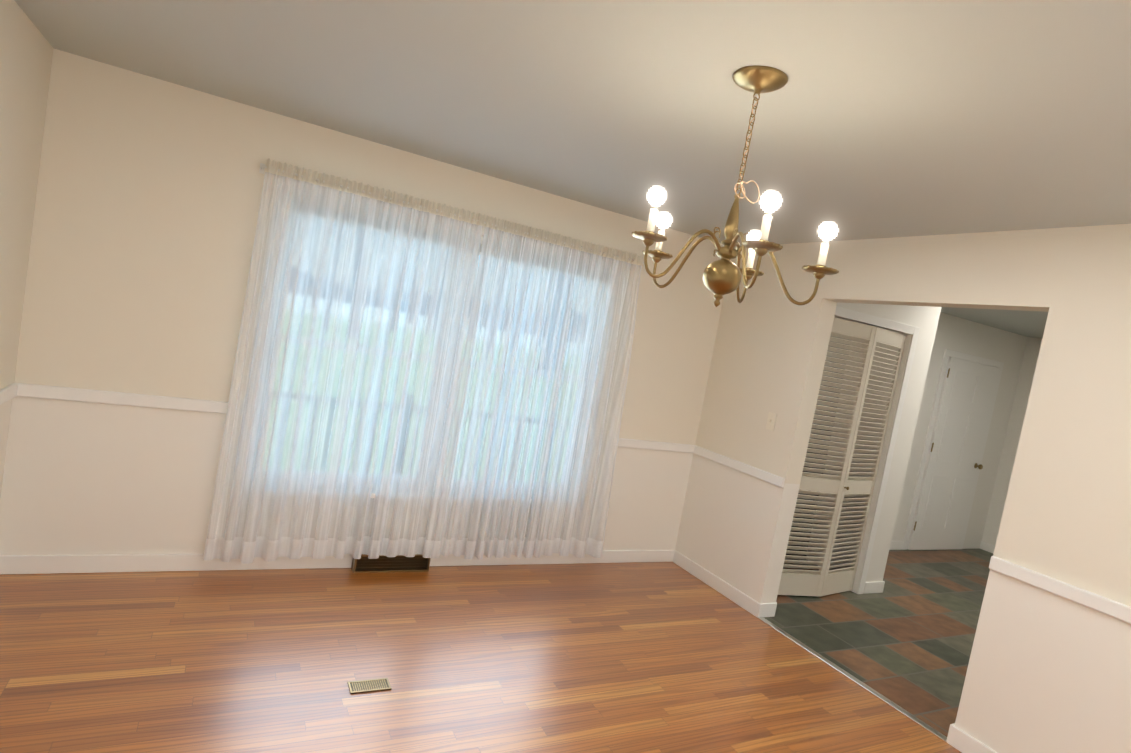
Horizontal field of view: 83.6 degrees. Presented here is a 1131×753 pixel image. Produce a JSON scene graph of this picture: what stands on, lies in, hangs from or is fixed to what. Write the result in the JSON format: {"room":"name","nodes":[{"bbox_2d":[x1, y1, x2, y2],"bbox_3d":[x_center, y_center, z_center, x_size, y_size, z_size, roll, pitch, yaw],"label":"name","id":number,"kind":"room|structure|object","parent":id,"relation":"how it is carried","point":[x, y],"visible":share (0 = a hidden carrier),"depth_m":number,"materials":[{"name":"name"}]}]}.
{"room":"dining room","nodes":[
{"label":"dining room","id":0,"kind":"room"},
{"bbox_2d":[0,0,53,499],"bbox_3d":[-1.404,0.082,0.621,0.150,2.440,5.110,8,4,-28],"label":"wall","id":1,"kind":"structure","parent":0,"point":[26,51],"depth_m":2.64,"materials":[{"name":"beige paint"}]},
{"bbox_2d":[0,383,17,404],"bbox_3d":[-1.416,0.407,0.740,0.020,0.062,4.940,8,4,-28],"label":"trim","id":2,"kind":"structure","parent":1,"relation":"attached to","point":[9,392],"depth_m":2.80,"materials":[{"name":"white paint"}]},
{"bbox_2d":[0,49,730,554],"bbox_3d":[-0.157,0.054,4.276,5.760,2.440,0.200,8,4,-28],"label":"wall","id":3,"kind":"structure","parent":0,"point":[148,199],"depth_m":3.17,"materials":[{"name":"beige paint"}]},
{"bbox_2d":[17,383,242,414],"bbox_3d":[-2.131,0.117,3.143,0.960,0.062,0.020,8,4,-28],"label":"trim","id":4,"kind":"structure","parent":3,"relation":"attached to","point":[88,395],"depth_m":3.10,"materials":[{"name":"white paint"}]},
{"bbox_2d":[0,550,675,574],"bbox_3d":[-0.929,1.136,3.929,4.050,0.092,0.014,8,4,-28],"label":"baseboard","id":5,"kind":"structure","parent":3,"relation":"attached to","point":[37,564],"depth_m":3.40,"materials":[{"name":"white paint"}]},
{"bbox_2d":[229,182,621,512],"bbox_3d":[-0.701,-0.051,3.846,2.200,1.775,0.075,8,4,-28],"label":"window","id":6,"kind":"structure","parent":3,"relation":"in","point":[394,493],"depth_m":3.93,"materials":[{"name":"white paint"}]},
{"bbox_2d":[254,192,608,496],"bbox_3d":[-0.739,-0.081,3.925,2.030,1.610,0.152,8,4,-28],"label":"window frame","id":7,"kind":"structure","parent":3,"relation":"attached to","point":[451,362],"depth_m":3.85,"materials":[{"name":"white wood"}]},
{"bbox_2d":[259,163,643,263],"bbox_3d":[-0.515,-0.922,3.776,2.379,0.050,0.081,8,4,-28],"label":"curtain rod","id":8,"kind":"object","parent":3,"relation":"attached to","point":[262,168],"visible":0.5,"depth_m":3.48,"materials":[{"name":"white"}]},
{"bbox_2d":[203,158,484,563],"bbox_3d":[-1.176,0.003,3.522,1.228,2.108,0.097,8,4,-28],"label":"curtain","id":9,"kind":"object","parent":8,"relation":"hanging from","point":[284,214],"visible":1,"depth_m":3.49,"materials":[{"name":"white fabric"}]},
{"bbox_2d":[431,215,643,558],"bbox_3d":[-0.116,0.151,4.098,1.236,2.109,0.095,8,4,-28],"label":"curtain","id":10,"kind":"object","parent":8,"relation":"hanging from","point":[545,489],"visible":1,"depth_m":4.05,"materials":[{"name":"white fabric"}]},
{"bbox_2d":[598,437,695,452],"bbox_3d":[0.583,0.497,4.604,0.930,0.062,0.020,8,4,-28],"label":"trim","id":11,"kind":"structure","parent":3,"relation":"attached to","point":[653,445],"depth_m":4.63,"materials":[{"name":"white paint"}]},
{"bbox_2d":[0,562,961,752],"bbox_3d":[0.146,1.578,1.658,4.200,0.100,5.110,8,4,-28],"label":"floor","id":12,"kind":"structure","parent":0,"point":[650,657],"depth_m":2.87,"materials":[{"name":"brown wood"}]},
{"bbox_2d":[348,678,391,693],"bbox_3d":[-0.816,1.288,2.633,0.165,0.006,0.080,8,4,-28],"label":"floor vent","id":13,"kind":"object","parent":12,"relation":"in","point":[369,685],"visible":1,"depth_m":2.63,"materials":[{"name":"beige metal"}]},
{"bbox_2d":[351,554,430,572],"bbox_3d":[-1.048,1.119,3.814,0.450,0.100,0.074,8,4,-28],"label":"floor vent","id":14,"kind":"object","parent":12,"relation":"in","point":[364,563],"visible":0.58,"depth_m":3.80,"materials":[{"name":"brown metal"}]},
{"bbox_2d":[14,0,1130,337],"bbox_3d":[2.554,-0.667,2.764,8.900,0.120,5.500,8,4,-28],"label":"ceiling","id":15,"kind":"structure","parent":0,"point":[890,118],"depth_m":2.22,"materials":[{"name":"grey paint"}]},
{"bbox_2d":[632,65,838,306],"bbox_3d":[0.502,-0.557,1.912,0.613,0.695,0.623,8,4,-28],"label":"chandelier","id":16,"kind":"object","parent":15,"relation":"hanging from","point":[722,276],"visible":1,"depth_m":1.88,"materials":[{"name":"gold metal"}]},
{"bbox_2d":[806,302,941,592],"bbox_3d":[2.071,0.422,4.655,1.420,2.440,0.100,8,4,-28],"label":"wall","id":17,"kind":"structure","parent":0,"point":[925,319],"depth_m":4.70,"materials":[{"name":"white paint"}]},
{"bbox_2d":[778,316,906,596],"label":"bifold closet door","id":18,"kind":"structure","parent":17,"relation":"in","point":[824,580],"depth_m":4.57,"materials":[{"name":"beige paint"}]},
{"bbox_2d":[863,581,884,593],"bbox_3d":[2.423,1.658,4.968,0.234,0.092,0.014,8,4,-28],"label":"baseboard","id":19,"kind":"structure","parent":17,"relation":"attached to","point":[875,587],"depth_m":4.96,"materials":[{"name":"white paint"}]},
{"bbox_2d":[835,306,919,593],"bbox_3d":[1.945,0.580,4.606,1.190,2.092,0.116,8,4,-28],"label":"trim","id":20,"kind":"structure","parent":17,"relation":"attached to","point":[912,332],"depth_m":4.81,"materials":[{"name":"white paint"}]},
{"bbox_2d":[763,549,992,736],"bbox_3d":[3.583,1.984,4.627,4.700,0.100,3.500,8,4,-28],"label":"floor","id":21,"kind":"structure","parent":0,"point":[904,640],"depth_m":4.28,"materials":[{"name":"tile"}]},
{"bbox_2d":[758,617,946,741],"bbox_3d":[1.537,1.642,3.540,0.042,0.006,1.256,8,4,-28],"label":"threshold strip","id":22,"kind":"object","parent":21,"relation":"on","point":[879,695],"visible":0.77,"depth_m":3.42,"materials":[{"name":"silver metal"}]},
{"bbox_2d":[675,224,1130,752],"bbox_3d":[2.229,0.586,2.660,0.140,2.440,4.960,8,4,-28],"label":"wall","id":23,"kind":"structure","parent":0,"point":[1048,672],"depth_m":2.85,"materials":[{"name":"beige paint"}]},
{"bbox_2d":[673,551,761,617],"bbox_3d":[1.045,1.448,4.472,0.014,0.092,0.910,8,4,-28],"label":"baseboard","id":24,"kind":"structure","parent":23,"relation":"attached to","point":[734,595],"depth_m":4.41,"materials":[{"name":"white paint"}]},
{"bbox_2d":[694,446,784,487],"bbox_3d":[1.187,0.617,4.417,0.020,0.062,0.890,8,4,-28],"label":"trim","id":25,"kind":"structure","parent":23,"relation":"attached to","point":[771,478],"depth_m":4.35,"materials":[{"name":"white paint"}]},
{"bbox_2d":[759,603,776,616],"bbox_3d":[1.315,1.520,4.114,0.140,0.092,0.014,8,4,-28],"label":"baseboard","id":26,"kind":"structure","parent":23,"relation":"attached to","point":[768,610],"depth_m":4.11,"materials":[{"name":"white paint"}]},
{"bbox_2d":[766,412,776,430],"bbox_3d":[1.357,0.297,4.184,0.019,0.115,0.070,8,4,-28],"label":"switch plate","id":27,"kind":"object","parent":23,"relation":"attached to","point":[771,421],"visible":1,"depth_m":4.18,"materials":[{"name":"beige plastic"}]},
{"bbox_2d":[946,724,996,752],"bbox_3d":[2.447,1.881,1.754,0.014,0.092,2.804,8,4,-28],"label":"baseboard","id":28,"kind":"structure","parent":23,"relation":"attached to","point":[960,740],"depth_m":2.92,"materials":[{"name":"white paint"}]},
{"bbox_2d":[989,556,1130,623],"bbox_3d":[2.594,1.051,1.689,0.020,0.062,2.790,8,4,-28],"label":"trim","id":29,"kind":"structure","parent":23,"relation":"attached to","point":[1107,606],"depth_m":2.65,"materials":[{"name":"white paint"}]},
{"bbox_2d":[891,312,1027,548],"bbox_3d":[3.602,0.566,6.513,3.240,2.440,0.200,8,4,-28],"label":"wall","id":30,"kind":"structure","parent":0,"point":[965,336],"depth_m":6.74,"materials":[{"name":"white paint"}]},
{"bbox_2d":[889,541,903,549],"bbox_3d":[2.797,1.643,6.148,1.554,0.092,0.014,8,4,-28],"label":"baseboard","id":31,"kind":"structure","parent":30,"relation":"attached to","point":[896,545],"depth_m":6.46,"materials":[{"name":"white paint"}]},
{"bbox_2d":[902,349,1003,549],"bbox_3d":[4.115,0.817,6.694,1.060,2.100,0.018,8,4,-28],"label":"door frame","id":32,"kind":"structure","parent":30,"relation":"attached to","point":[948,353],"depth_m":6.48,"materials":[{"name":"white paint"}]},
{"bbox_2d":[907,357,1000,549],"bbox_3d":[4.128,0.854,6.654,0.917,2.022,0.107,8,4,-28],"label":"front door","id":33,"kind":"structure","parent":30,"relation":"in","point":[953,465],"depth_m":6.64,"materials":[{"name":"white paint"}]},
{"bbox_2d":[982,337,1041,544],"bbox_3d":[5.758,1.004,5.678,0.150,2.440,3.350,8,4,-28],"label":"wall","id":34,"kind":"structure","parent":0,"point":[1012,436],"depth_m":7.05,"materials":[{"name":"white paint"}]},
{"bbox_2d":[980,541,994,553],"bbox_3d":[5.482,2.147,5.718,0.014,0.092,3.350,8,4,-28],"label":"baseboard","id":35,"kind":"structure","parent":34,"relation":"attached to","point":[988,547],"depth_m":7.12,"materials":[{"name":"white paint"}]},
{"label":"outside","id":36,"kind":"structure","parent":0,"visible":0},
{"bbox_2d":[264,294,577,481],"bbox_3d":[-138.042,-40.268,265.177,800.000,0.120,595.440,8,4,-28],"label":"ground","id":37,"kind":"structure","parent":36,"point":[411,385],"depth_m":15.90,"materials":[{"name":"green"}]},
{"bbox_2d":[345,227,363,337],"bbox_3d":[-10.867,-11.033,31.183,4.480,17.940,4.268,8,4,-28],"label":"tree","id":38,"kind":"object","parent":37,"relation":"on","point":[361,240],"depth_m":31.46,"materials":[{"name":"grey plant"}]},
{"bbox_2d":[391,256,404,329],"bbox_3d":[-11.871,-11.993,47.697,3.666,17.254,3.139,8,4,-28],"label":"tree","id":39,"kind":"object","parent":37,"relation":"on","point":[394,316],"depth_m":47.99,"materials":[{"name":"grey plant"}]},
{"bbox_2d":[289,268,575,341],"bbox_3d":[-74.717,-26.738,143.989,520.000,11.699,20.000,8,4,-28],"label":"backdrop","id":40,"kind":"object","parent":37,"relation":"on","point":[501,326],"depth_m":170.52,"materials":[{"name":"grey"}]},
{"bbox_2d":[434,248,448,330],"bbox_3d":[-12.280,-14.696,62.870,5.973,20.393,3.350,8,4,-28],"label":"tree","id":41,"kind":"object","parent":37,"relation":"on","point":[438,307],"depth_m":62.70,"materials":[{"name":"grey plant"}]},
{"bbox_2d":[542,273,563,371],"bbox_3d":[1.082,-9.084,29.263,3.206,18.507,4.271,8,4,-28],"label":"tree","id":42,"kind":"object","parent":37,"relation":"on","point":[552,318],"depth_m":29.55,"materials":[{"name":"grey plant"}]},
{"bbox_3d":[-1.070,1.411,5.130,8.000,0.339,1.749,8,4,-28],"label":"porch deck","id":43,"kind":"object","parent":37,"relation":"on","visible":0},
{"bbox_2d":[274,392,535,478],"bbox_3d":[-1.296,0.665,5.786,7.640,0.958,0.090,8,4,-28],"label":"porch railing","id":44,"kind":"object","parent":43,"relation":"on","point":[328,434],"depth_m":5.62,"materials":[{"name":"white paint"}]}
]}

